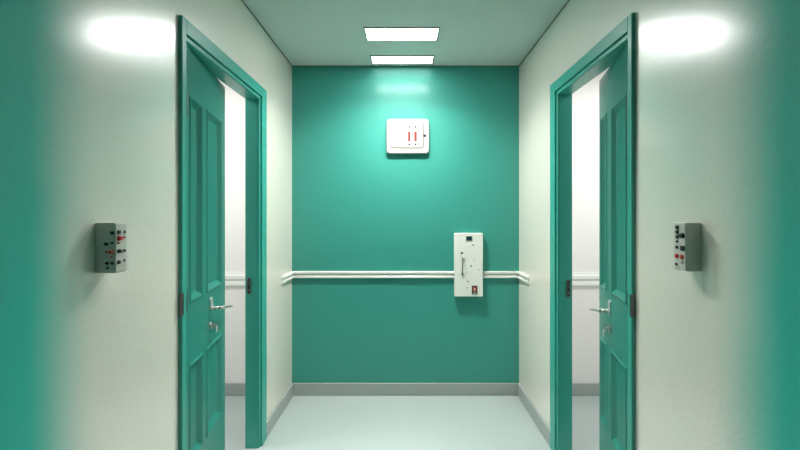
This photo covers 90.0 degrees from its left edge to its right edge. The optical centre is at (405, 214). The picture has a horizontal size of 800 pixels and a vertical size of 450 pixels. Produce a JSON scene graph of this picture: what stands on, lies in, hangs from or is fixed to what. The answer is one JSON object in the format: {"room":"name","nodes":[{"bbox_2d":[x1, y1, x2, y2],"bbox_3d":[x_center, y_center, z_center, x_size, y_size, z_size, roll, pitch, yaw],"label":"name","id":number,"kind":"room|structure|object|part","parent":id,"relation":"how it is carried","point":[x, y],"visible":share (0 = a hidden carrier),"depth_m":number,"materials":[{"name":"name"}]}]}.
{"room":"hospital interior","nodes":[
{"label":"hospital interior","id":0,"kind":"room"},
{"bbox_2d":[0,0,291,449],"bbox_3d":[-0.935,0.122,-0.220,0.076,2.600,6.760,0,0,0],"label":"wall","id":1,"kind":"structure","parent":0,"point":[89,88],"depth_m":1.18,"materials":[{"name":"paint"}]},
{"bbox_2d":[95,223,126,272],"bbox_3d":[-0.863,0.095,1.175,0.068,0.146,0.056,0,0,0],"label":"switch box","id":2,"kind":"object","parent":1,"relation":"attached to","point":[110,238],"visible":1,"depth_m":1.16,"materials":[{"name":"white metal"}]},
{"bbox_3d":[-0.838,0.095,1.179,0.002,0.138,0.044,0,0,0],"label":"plate","id":3,"kind":"part","parent":2,"relation":"part of","materials":[{"name":"grey plastic"}]},
{"bbox_2d":[186,44,232,449],"bbox_3d":[-0.944,0.354,1.914,0.120,2.119,0.591,0,0,-9],"label":"door","id":4,"kind":"structure","parent":1,"relation":"in","point":[205,94],"depth_m":1.87,"materials":[{"name":"teal paint"}]},
{"bbox_3d":[-0.951,0.436,1.959,0.007,0.066,0.036,0,0,-9],"label":"rose plate","id":5,"kind":"part","parent":4,"relation":"part of","materials":[{"name":"silver metal"}]},
{"bbox_3d":[-0.938,0.471,2.051,0.062,0.053,0.224,0,0,-9],"label":"handle","id":6,"kind":"part","parent":4,"relation":"part of","materials":[{"name":"silver metal"}]},
{"bbox_2d":[178,15,266,449],"bbox_3d":[-0.927,0.316,2.059,0.099,2.212,0.966,0,0,0],"label":"trim","id":7,"kind":"structure","parent":1,"relation":"attached to","point":[256,98],"depth_m":2.44,"materials":[{"name":"teal paint"}]},
{"bbox_3d":[-0.885,0.354,1.581,0.015,0.088,0.011,0,0,0],"label":"hinge plate","id":8,"kind":"part","parent":7,"relation":"part of","materials":[{"name":"grey metal"}]},
{"bbox_3d":[-0.953,0.430,2.434,0.024,0.105,0.003,0,0,0],"label":"strike plate","id":9,"kind":"part","parent":7,"relation":"part of","materials":[{"name":"grey metal"}]},
{"bbox_2d":[241,0,291,65],"bbox_3d":[-0.895,-1.175,-0.223,0.004,0.005,6.754,0,0,0],"label":"trim","id":10,"kind":"structure","parent":1,"relation":"attached to","point":[241,0],"depth_m":2.54,"materials":[{"name":"grey"}]},
{"bbox_2d":[267,383,292,436],"bbox_3d":[-0.890,1.373,2.851,0.014,0.098,0.618,0,0,0],"label":"baseboard","id":11,"kind":"structure","parent":1,"relation":"attached to","point":[273,418],"depth_m":2.80,"materials":[{"name":"grey paint"}]},
{"bbox_2d":[281,272,293,283],"bbox_3d":[-0.887,0.470,3.015,0.020,0.053,0.246,0,0,0],"label":"trim","id":12,"kind":"structure","parent":1,"relation":"attached to","point":[286,277],"depth_m":2.98,"materials":[{"name":"white paint"}]},
{"bbox_2d":[243,0,567,65],"bbox_3d":[0.000,-1.228,-0.220,5.600,0.100,6.960,0,0,0],"label":"ceiling","id":13,"kind":"structure","parent":0,"point":[307,32],"depth_m":2.51,"materials":[{"name":"grey paint"}]},
{"bbox_2d":[364,27,439,40],"bbox_3d":[-0.024,-1.190,2.600,0.475,0.036,0.182,0,0,0],"label":"recessed light","id":14,"kind":"object","parent":13,"relation":"in","point":[372,33],"visible":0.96,"depth_m":2.59,"materials":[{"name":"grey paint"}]},
{"bbox_2d":[370,55,434,63],"bbox_3d":[-0.024,-1.190,3.030,0.475,0.036,0.162,0,0,0],"label":"recessed light","id":15,"kind":"object","parent":13,"relation":"in","point":[375,59],"visible":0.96,"depth_m":3.02,"materials":[{"name":"grey paint"}]},
{"bbox_2d":[372,57,432,62],"bbox_3d":[-0.024,-1.192,3.030,0.457,0.033,0.144,0,0,0],"label":"diffuser","id":16,"kind":"object","parent":15,"relation":"attached to","point":[374,59],"depth_m":3.03,"materials":[{"name":"white plastic"}]},
{"bbox_2d":[225,395,598,449],"bbox_3d":[0.000,1.472,-0.220,5.600,0.100,6.960,0,0,0],"label":"floor","id":17,"kind":"structure","parent":0,"point":[307,422],"depth_m":2.70,"materials":[{"name":"tile"}]},
{"bbox_2d":[218,67,608,382],"bbox_3d":[0.000,0.122,3.210,5.400,2.600,0.100,0,0,0],"label":"wall","id":18,"kind":"structure","parent":0,"point":[357,205],"depth_m":3.16,"materials":[{"name":"teal paint"}]},
{"bbox_2d":[225,383,244,395],"bbox_3d":[-1.837,1.373,3.153,1.727,0.098,0.014,0,0,0],"label":"baseboard","id":19,"kind":"structure","parent":18,"relation":"attached to","point":[231,389],"depth_m":3.15,"materials":[{"name":"grey paint"}]},
{"bbox_2d":[225,273,244,285],"bbox_3d":[-1.837,0.507,3.149,1.727,0.104,0.022,0,0,0],"label":"trim","id":20,"kind":"structure","parent":18,"relation":"attached to","point":[231,279],"depth_m":3.14,"materials":[{"name":"white paint"}]},
{"bbox_2d":[291,271,453,277],"bbox_3d":[-0.257,0.470,3.150,1.281,0.053,0.020,0,0,0],"label":"trim","id":21,"kind":"structure","parent":18,"relation":"attached to","point":[297,274],"depth_m":3.14,"materials":[{"name":"white paint"}]},
{"bbox_2d":[293,383,517,395],"bbox_3d":[0.000,1.373,3.153,1.766,0.098,0.014,0,0,0],"label":"baseboard","id":22,"kind":"structure","parent":18,"relation":"attached to","point":[299,389],"depth_m":3.15,"materials":[{"name":"grey paint"}]},
{"bbox_2d":[292,66,518,66],"bbox_3d":[0.000,-1.175,3.157,1.794,0.005,0.006,0,0,0],"label":"trim","id":23,"kind":"structure","parent":18,"relation":"attached to","point":[292,66],"depth_m":3.16,"materials":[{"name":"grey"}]},
{"bbox_2d":[387,119,428,153],"bbox_3d":[0.018,-0.617,3.139,0.331,0.269,0.043,0,0,0],"label":"panel","id":24,"kind":"object","parent":18,"relation":"attached to","point":[404,136],"visible":1,"depth_m":3.12,"materials":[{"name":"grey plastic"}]},
{"bbox_2d":[454,233,482,295],"bbox_3d":[0.492,0.388,3.129,0.221,0.493,0.062,0,0,0],"label":"control unit","id":25,"kind":"object","parent":18,"relation":"attached to","point":[468,247],"visible":1,"depth_m":3.11,"materials":[{"name":"white plastic"}]},
{"bbox_2d":[472,286,476,293],"bbox_3d":[0.537,0.584,3.110,0.042,0.066,0.005,0,0,0],"label":"switch plate","id":26,"kind":"object","parent":25,"relation":"attached to","point":[474,288],"depth_m":3.11,"materials":[{"name":"red plastic"}]},
{"bbox_2d":[483,271,519,277],"bbox_3d":[0.754,0.470,3.150,0.285,0.053,0.020,0,0,0],"label":"trim","id":27,"kind":"structure","parent":18,"relation":"attached to","point":[486,274],"depth_m":3.14,"materials":[{"name":"white paint"}]},
{"bbox_2d":[572,383,598,395],"bbox_3d":[1.837,1.373,3.153,1.727,0.098,0.014,0,0,0],"label":"baseboard","id":28,"kind":"structure","parent":18,"relation":"attached to","point":[578,389],"depth_m":3.15,"materials":[{"name":"grey paint"}]},
{"bbox_2d":[572,273,598,285],"bbox_3d":[1.837,0.507,3.149,1.727,0.104,0.022,0,0,0],"label":"trim","id":29,"kind":"structure","parent":18,"relation":"attached to","point":[578,279],"depth_m":3.14,"materials":[{"name":"white paint"}]},
{"bbox_2d":[519,0,799,449],"bbox_3d":[0.935,0.122,-0.220,0.076,2.600,6.760,0,0,0],"label":"wall","id":30,"kind":"structure","parent":0,"point":[717,82],"depth_m":1.20,"materials":[{"name":"paint"}]},
{"bbox_2d":[517,272,529,283],"bbox_3d":[0.887,0.470,3.015,0.020,0.053,0.246,0,0,0],"label":"trim","id":31,"kind":"structure","parent":30,"relation":"attached to","point":[523,277],"depth_m":2.98,"materials":[{"name":"white paint"}]},
{"bbox_2d":[518,383,549,445],"bbox_3d":[0.890,1.373,2.800,0.014,0.098,0.719,0,0,0],"label":"baseboard","id":32,"kind":"structure","parent":30,"relation":"attached to","point":[537,418],"depth_m":2.74,"materials":[{"name":"grey paint"}]},
{"bbox_2d":[519,0,569,65],"bbox_3d":[0.895,-1.175,-0.223,0.004,0.005,6.754,0,0,0],"label":"trim","id":33,"kind":"structure","parent":30,"relation":"attached to","point":[568,0],"depth_m":2.54,"materials":[{"name":"grey"}]},
{"bbox_2d":[550,13,634,449],"bbox_3d":[0.927,0.316,1.998,0.099,2.212,0.885,0,0,0],"label":"trim","id":34,"kind":"structure","parent":30,"relation":"attached to","point":[560,100],"depth_m":2.34,"materials":[{"name":"teal paint"}]},
{"bbox_3d":[0.953,0.430,2.341,0.024,0.105,0.003,0,0,0],"label":"strike plate","id":35,"kind":"part","parent":34,"relation":"part of","materials":[{"name":"grey metal"}]},
{"bbox_3d":[0.885,0.354,1.562,0.015,0.088,0.011,0,0,0],"label":"hinge plate","id":36,"kind":"part","parent":34,"relation":"part of","materials":[{"name":"grey metal"}]},
{"bbox_2d":[590,44,627,449],"bbox_3d":[0.957,0.354,1.851,0.120,2.119,0.513,0,0,13],"label":"door","id":37,"kind":"structure","parent":30,"relation":"in","point":[613,86],"depth_m":1.85,"materials":[{"name":"teal paint"}]},
{"bbox_3d":[0.958,0.471,1.982,0.062,0.053,0.205,0,0,13],"label":"handle","id":38,"kind":"part","parent":37,"relation":"part of","materials":[{"name":"silver metal"}]},
{"bbox_3d":[0.968,0.436,1.899,0.007,0.066,0.036,0,0,13],"label":"rose plate","id":39,"kind":"part","parent":37,"relation":"part of","materials":[{"name":"silver metal"}]},
{"bbox_2d":[674,222,700,270],"bbox_3d":[0.869,0.098,1.240,0.056,0.148,0.055,0,0,0],"label":"switch box","id":40,"kind":"object","parent":30,"relation":"attached to","point":[687,236],"visible":1,"depth_m":1.21,"materials":[{"name":"white metal"}]},
{"bbox_3d":[0.850,0.098,1.240,0.002,0.140,0.051,0,0,0],"label":"plate","id":41,"kind":"part","parent":40,"relation":"part of","materials":[{"name":"grey plastic"}]}
]}

